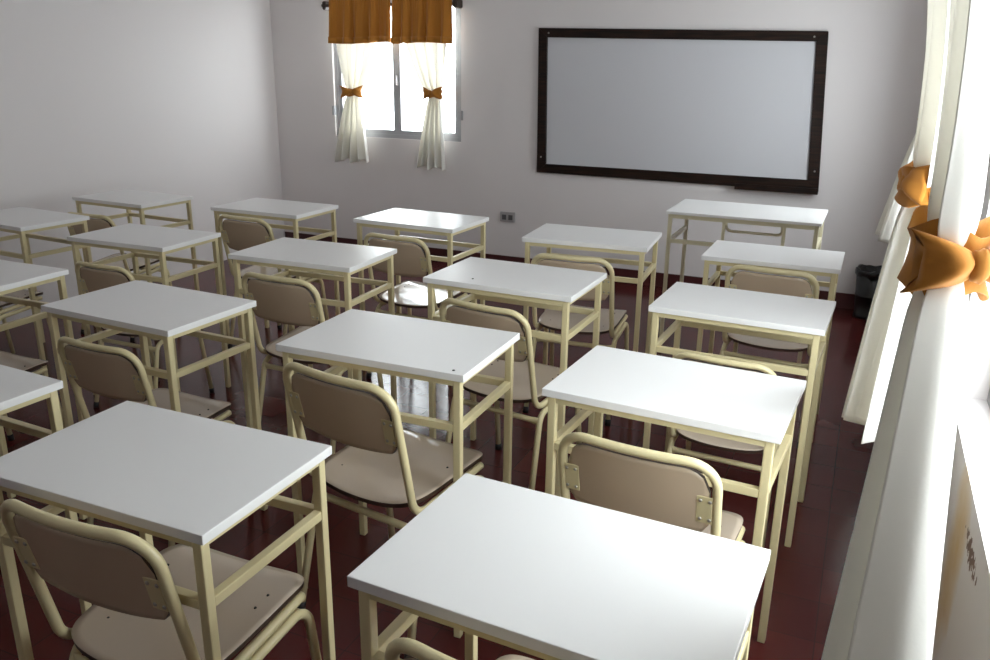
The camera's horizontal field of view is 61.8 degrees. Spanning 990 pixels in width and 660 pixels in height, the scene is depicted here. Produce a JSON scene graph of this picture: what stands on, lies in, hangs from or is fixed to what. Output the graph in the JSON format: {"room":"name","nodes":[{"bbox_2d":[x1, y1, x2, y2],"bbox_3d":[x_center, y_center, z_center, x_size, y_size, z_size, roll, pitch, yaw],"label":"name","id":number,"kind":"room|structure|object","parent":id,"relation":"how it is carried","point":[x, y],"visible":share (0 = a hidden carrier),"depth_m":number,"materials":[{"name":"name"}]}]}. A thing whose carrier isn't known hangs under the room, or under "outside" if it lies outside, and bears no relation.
{"room":"classroom","nodes":[
{"label":"classroom","id":0,"kind":"room"},
{"bbox_2d":[0,0,284,323],"bbox_3d":[-3.341,-0.945,3.671,0.180,2.450,7.552,8,19,23],"label":"wall","id":1,"kind":"structure","parent":0,"point":[178,97],"depth_m":5.49,"materials":[{"name":"white paint"}]},
{"bbox_2d":[0,260,873,659],"bbox_3d":[-1.093,0.605,3.108,5.140,0.100,7.552,8,19,23],"label":"floor","id":2,"kind":"structure","parent":0,"point":[808,573],"depth_m":3.18,"materials":[{"name":"tile"}]},
{"bbox_2d":[0,289,49,353],"bbox_3d":[-2.423,-0.111,3.961,0.382,0.708,0.430,8,19,23],"label":"chair","id":3,"kind":"object","parent":2,"relation":"on","point":[23,293],"visible":0.39,"depth_m":3.98,"materials":[{"name":"beige paint"}]},
{"bbox_2d":[0,351,64,440],"bbox_3d":[-1.899,0.193,3.037,0.382,0.708,0.430,8,19,23],"label":"chair","id":4,"kind":"object","parent":2,"relation":"on","point":[19,362],"visible":0.36,"depth_m":3.13,"materials":[{"name":"beige paint"}]},
{"bbox_2d":[0,260,83,497],"bbox_3d":[-1.884,0.155,3.070,0.548,0.760,0.367,8,19,22],"label":"school desk","id":5,"kind":"object","parent":2,"relation":"on","point":[14,276],"visible":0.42,"depth_m":2.96,"materials":[{"name":"white laminate"}]},
{"bbox_2d":[0,365,91,613],"bbox_3d":[-1.362,0.491,2.047,0.548,0.760,0.367,9,20,25],"label":"school desk","id":6,"kind":"object","parent":2,"relation":"on","point":[19,389],"visible":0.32,"depth_m":1.97,"materials":[{"name":"white laminate"}]},
{"bbox_2d":[0,207,103,376],"bbox_3d":[-2.344,-0.205,4.194,0.538,0.746,0.360,10,20,26],"label":"school desk","id":7,"kind":"object","parent":2,"relation":"on","point":[22,221],"visible":0.78,"depth_m":4.02,"materials":[{"name":"white laminate"}]},
{"bbox_2d":[67,212,171,341],"bbox_3d":[-2.112,-0.340,4.685,0.382,0.708,0.430,7,19,20],"label":"chair","id":8,"kind":"object","parent":2,"relation":"on","point":[93,224],"visible":0.34,"depth_m":4.51,"materials":[{"name":"beige paint"}]},
{"bbox_2d":[72,189,199,290],"bbox_3d":[-2.047,-0.394,4.780,0.544,0.755,0.365,9,20,25],"label":"school desk","id":9,"kind":"object","parent":2,"relation":"on","point":[128,199],"visible":0.59,"depth_m":4.64,"materials":[{"name":"white laminate"}]},
{"bbox_2d":[75,261,214,407],"bbox_3d":[-1.564,0.000,3.687,0.370,0.685,0.416,8,19,23],"label":"chair","id":10,"kind":"object","parent":2,"relation":"on","point":[91,279],"visible":0.33,"depth_m":3.50,"materials":[{"name":"beige paint"}]},
{"bbox_2d":[57,336,234,546],"bbox_3d":[-1.095,0.318,2.680,0.382,0.708,0.430,9,19,24],"label":"chair","id":11,"kind":"object","parent":2,"relation":"on","point":[107,371],"visible":0.52,"depth_m":2.46,"materials":[{"name":"beige paint"}]},
{"bbox_2d":[67,223,230,394],"bbox_3d":[-1.565,-0.069,3.800,0.539,0.748,0.361,8,19,21],"label":"school desk","id":12,"kind":"object","parent":2,"relation":"on","point":[143,241],"visible":0.82,"depth_m":3.66,"materials":[{"name":"white laminate"}]},
{"bbox_2d":[41,280,267,519],"bbox_3d":[-1.099,0.274,2.739,0.545,0.756,0.365,9,20,25],"label":"school desk","id":13,"kind":"object","parent":2,"relation":"on","point":[166,313],"visible":0.77,"depth_m":2.60,"materials":[{"name":"white laminate"}]},
{"bbox_2d":[0,499,321,659],"bbox_3d":[-0.639,0.615,1.680,0.414,0.767,0.466,8,19,22],"label":"chair","id":14,"kind":"object","parent":2,"relation":"on","point":[137,612],"visible":0.91,"depth_m":1.56,"materials":[{"name":"beige paint"}]},
{"bbox_2d":[0,401,335,659],"bbox_3d":[-0.655,0.607,1.715,0.548,0.760,0.367,8,19,22],"label":"school desk","id":15,"kind":"object","parent":2,"relation":"on","point":[178,477],"visible":0.94,"depth_m":1.56,"materials":[{"name":"white laminate"}]},
{"bbox_2d":[218,214,328,359],"bbox_3d":[-1.189,-0.274,4.458,0.402,0.745,0.452,10,20,26],"label":"chair","id":16,"kind":"object","parent":2,"relation":"on","point":[239,235],"visible":0.43,"depth_m":4.25,"materials":[{"name":"beige paint"}]},
{"bbox_2d":[210,197,339,343],"bbox_3d":[-1.171,-0.296,4.502,0.548,0.761,0.368,8,19,22],"label":"school desk","id":17,"kind":"object","parent":2,"relation":"on","point":[265,208],"visible":0.57,"depth_m":4.37,"materials":[{"name":"white laminate"}]},
{"bbox_2d":[228,237,396,427],"bbox_3d":[-0.731,0.049,3.436,0.553,0.767,0.370,8,19,20],"label":"school desk","id":18,"kind":"object","parent":2,"relation":"on","point":[292,255],"visible":0.72,"depth_m":3.30,"materials":[{"name":"white laminate"}]},
{"bbox_2d":[242,272,383,456],"bbox_3d":[-0.720,0.099,3.318,0.402,0.745,0.452,9,20,24],"label":"chair","id":19,"kind":"object","parent":2,"relation":"on","point":[289,304],"visible":0.41,"depth_m":3.08,"materials":[{"name":"beige paint"}]},
{"bbox_2d":[283,362,483,658],"bbox_3d":[-0.284,0.418,2.287,0.420,0.778,0.472,12,21,31],"label":"chair","id":20,"kind":"object","parent":2,"relation":"on","point":[383,463],"visible":0.8,"depth_m":2.14,"materials":[{"name":"beige paint"}]},
{"bbox_2d":[276,309,519,637],"bbox_3d":[-0.263,0.389,2.388,0.556,0.773,0.373,8,19,22],"label":"school desk","id":21,"kind":"object","parent":2,"relation":"on","point":[451,354],"visible":0.8,"depth_m":2.23,"materials":[{"name":"white laminate"}]},
{"bbox_2d":[364,232,467,378],"bbox_3d":[-0.373,-0.132,4.051,0.402,0.745,0.452,10,20,26],"label":"chair","id":22,"kind":"object","parent":2,"relation":"on","point":[410,259],"visible":0.63,"depth_m":3.85,"materials":[{"name":"beige paint"}]},
{"bbox_2d":[353,208,488,312],"bbox_3d":[-0.365,-0.185,4.177,0.554,0.768,0.371,9,20,25],"label":"school desk","id":23,"kind":"object","parent":2,"relation":"on","point":[449,225],"visible":0.62,"depth_m":4.02,"materials":[{"name":"white laminate"}]},
{"bbox_2d":[385,637,533,659],"bbox_3d":[0.084,0.740,1.358,0.402,0.745,0.452,10,20,25],"label":"chair","id":24,"kind":"object","parent":2,"relation":"on","point":[414,649],"visible":1,"depth_m":1.12,"materials":[{"name":"beige metal"}]},
{"bbox_2d":[439,298,581,489],"bbox_3d":[0.059,0.216,2.985,0.402,0.745,0.452,12,21,31],"label":"chair","id":25,"kind":"object","parent":2,"relation":"on","point":[529,376],"visible":0.53,"depth_m":2.83,"materials":[{"name":"beige paint"}]},
{"bbox_2d":[423,257,606,496],"bbox_3d":[0.072,0.170,3.081,0.557,0.775,0.373,9,20,24],"label":"school desk","id":26,"kind":"object","parent":2,"relation":"on","point":[524,284],"visible":0.81,"depth_m":2.93,"materials":[{"name":"white laminate"}]},
{"bbox_2d":[347,473,770,659],"bbox_3d":[0.104,0.720,1.386,0.551,0.765,0.369,9,20,25],"label":"school desk","id":27,"kind":"object","parent":2,"relation":"on","point":[542,575],"visible":1,"depth_m":1.24,"materials":[{"name":"white laminate"}]},
{"bbox_2d":[523,253,628,425],"bbox_3d":[0.380,-0.011,3.704,0.402,0.745,0.452,7,19,19],"label":"chair","id":28,"kind":"object","parent":2,"relation":"on","point":[612,321],"visible":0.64,"depth_m":3.59,"materials":[{"name":"beige paint"}]},
{"bbox_2d":[522,223,661,364],"bbox_3d":[0.436,-0.061,3.826,0.554,0.768,0.371,7,19,19],"label":"school desk","id":29,"kind":"object","parent":2,"relation":"on","point":[622,241],"visible":0.59,"depth_m":3.65,"materials":[{"name":"white laminate"}]},
{"bbox_2d":[558,432,744,542],"bbox_3d":[0.383,0.537,2.000,0.402,0.745,0.452,10,20,26],"label":"chair","id":30,"kind":"object","parent":2,"relation":"on","point":[668,488],"visible":0.59,"depth_m":1.75,"materials":[{"name":"beige paint"}]},
{"bbox_2d":[542,345,805,652],"bbox_3d":[0.434,0.493,2.114,0.548,0.760,0.367,10,20,26],"label":"school desk","id":31,"kind":"object","parent":2,"relation":"on","point":[755,408],"visible":0.88,"depth_m":1.96,"materials":[{"name":"white laminate"}]},
{"bbox_2d":[667,352,779,547],"bbox_3d":[0.760,0.353,2.709,0.362,0.670,0.407,10,20,26],"label":"chair","id":32,"kind":"object","parent":2,"relation":"on","point":[714,442],"visible":0.19,"depth_m":2.59,"materials":[{"name":"beige paint"}]},
{"bbox_2d":[643,282,835,546],"bbox_3d":[0.816,0.270,2.841,0.540,0.750,0.362,9,20,25],"label":"school desk","id":33,"kind":"object","parent":2,"relation":"on","point":[796,319],"visible":0.88,"depth_m":2.69,"materials":[{"name":"white laminate"}]},
{"bbox_2d":[659,199,827,362],"bbox_3d":[1.358,-0.283,4.567,0.779,0.760,0.479,9,19,23],"label":"desk","id":34,"kind":"object","parent":2,"relation":"on","point":[784,217],"visible":0.65,"depth_m":4.38,"materials":[{"name":"white laminate"}]},
{"bbox_2d":[718,265,819,447],"bbox_3d":[1.177,0.058,3.525,0.402,0.745,0.452,10,20,26],"label":"chair","id":35,"kind":"object","parent":2,"relation":"on","point":[742,280],"visible":0.4,"depth_m":3.31,"materials":[{"name":"beige paint"}]},
{"bbox_2d":[696,240,844,441],"bbox_3d":[1.170,0.035,3.593,0.538,0.747,0.361,9,19,23],"label":"school desk","id":36,"kind":"object","parent":2,"relation":"on","point":[827,263],"visible":0.61,"depth_m":3.44,"materials":[{"name":"white laminate"}]},
{"bbox_2d":[852,264,881,320],"bbox_3d":[2.361,-0.232,5.173,0.237,0.318,0.240,8,19,23],"label":"waste bin","id":37,"kind":"object","parent":2,"relation":"on","point":[867,276],"visible":0.56,"depth_m":5.13,"materials":[{"name":"black plastic"}]},
{"bbox_2d":[269,0,927,293],"bbox_3d":[0.424,-1.621,5.929,4.780,2.450,0.180,8,19,23],"label":"wall","id":38,"kind":"structure","parent":0,"point":[876,52],"depth_m":5.83,"materials":[{"name":"white paint"}]},
{"bbox_2d":[321,0,462,9],"bbox_3d":[-0.769,-2.391,6.079,1.145,0.060,0.107,8,19,23],"label":"curtain rod","id":39,"kind":"object","parent":38,"relation":"attached to","point":[456,3],"visible":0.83,"depth_m":5.90,"materials":[{"name":"black metal"}]},
{"bbox_2d":[334,42,374,162],"bbox_3d":[-1.049,-1.857,6.336,0.457,1.147,0.135,8,19,23],"label":"curtain","id":40,"kind":"object","parent":39,"relation":"hanging from","point":[355,60],"visible":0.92,"depth_m":6.39,"materials":[{"name":"white fabric"}]},
{"bbox_2d":[328,0,390,43],"bbox_3d":[-1.009,-2.285,6.127,0.542,0.313,0.072,8,19,23],"label":"valance","id":41,"kind":"object","parent":39,"relation":"hanging from","point":[350,21],"visible":1,"depth_m":6.14,"materials":[{"name":"orange fabric"}]},
{"bbox_2d":[391,0,452,43],"bbox_3d":[-0.533,-2.215,5.927,0.492,0.313,0.071,8,19,23],"label":"valance","id":42,"kind":"object","parent":39,"relation":"hanging from","point":[413,21],"visible":1,"depth_m":5.93,"materials":[{"name":"orange fabric"}]},
{"bbox_2d":[405,42,446,170],"bbox_3d":[-0.531,-1.776,6.122,0.453,1.157,0.141,8,19,23],"label":"curtain","id":43,"kind":"object","parent":39,"relation":"hanging from","point":[427,59],"visible":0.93,"depth_m":6.11,"materials":[{"name":"white fabric"}]},
{"bbox_2d":[332,0,462,141],"bbox_3d":[-0.748,-1.980,6.294,1.154,1.020,0.082,8,19,23],"label":"window","id":44,"kind":"structure","parent":38,"relation":"in","point":[398,132],"depth_m":6.34,"materials":[{"name":"grey metal"}]},
{"bbox_2d":[500,211,514,222],"bbox_3d":[0.095,-0.850,6.214,0.120,0.076,0.014,8,19,23],"label":"wall socket","id":45,"kind":"object","parent":38,"relation":"attached to","point":[504,216],"visible":1,"depth_m":6.21,"materials":[{"name":"grey plastic"}]},
{"bbox_2d":[285,231,854,308],"bbox_3d":[0.370,-0.476,6.205,4.756,0.100,0.012,8,19,23],"label":"baseboard","id":46,"kind":"structure","parent":38,"relation":"attached to","point":[843,300],"depth_m":5.94,"materials":[{"name":"red paint"}]},
{"bbox_2d":[537,28,828,194],"bbox_3d":[1.173,-1.472,5.473,1.938,1.002,0.085,8,19,23],"label":"whiteboard","id":47,"kind":"object","parent":38,"relation":"attached to","point":[740,109],"visible":1,"depth_m":5.46,"materials":[{"name":"white plastic"}]},
{"bbox_2d":[734,183,817,194],"bbox_3d":[1.812,-0.913,5.335,0.513,0.038,0.057,8,19,23],"label":"tray","id":48,"kind":"object","parent":47,"relation":"on","point":[799,188],"depth_m":5.31,"materials":[{"name":"brown wood"}]},
{"bbox_2d":[932,149,989,659],"bbox_3d":[1.188,-0.272,1.765,0.180,2.450,7.552,8,19,23],"label":"wall","id":49,"kind":"structure","parent":0,"point":[962,627],"depth_m":1.75,"materials":[{"name":"white paint"}]},
{"bbox_2d":[987,388,989,408],"bbox_3d":[0.988,-0.223,1.293,0.070,1.260,1.420,8,19,23],"label":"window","id":50,"kind":"structure","parent":49,"relation":"in","point":[988,397],"depth_m":2.09,"materials":[{"name":"grey metal"}]},
{"bbox_3d":[0.806,-0.862,1.188,0.234,0.060,1.520,8,19,23],"label":"curtain rod","id":51,"kind":"object","parent":49,"relation":"attached to","visible":0},
{"bbox_2d":[841,0,949,443],"bbox_3d":[0.816,-0.335,1.581,0.137,1.207,0.690,8,19,23],"label":"curtain","id":52,"kind":"object","parent":51,"relation":"hanging from","point":[866,394],"visible":0.59,"depth_m":1.62,"materials":[{"name":"white fabric"}]},
{"bbox_2d":[821,0,989,659],"bbox_3d":[0.544,-0.137,0.968,0.166,1.217,0.629,8,19,23],"label":"curtain","id":53,"kind":"object","parent":51,"relation":"hanging from","point":[886,603],"visible":1,"depth_m":0.92,"materials":[{"name":"white fabric"}]},
{"bbox_3d":[2.054,-1.640,3.660,0.067,0.060,1.150,8,19,23],"label":"curtain rod","id":54,"kind":"object","parent":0,"visible":0},
{"bbox_2d":[875,119,917,242],"bbox_3d":[1.887,-1.000,3.670,0.208,1.192,0.531,8,19,23],"label":"curtain","id":55,"kind":"object","parent":54,"relation":"hanging from","point":[885,226],"visible":0.17,"depth_m":3.71,"materials":[{"name":"white fabric"}]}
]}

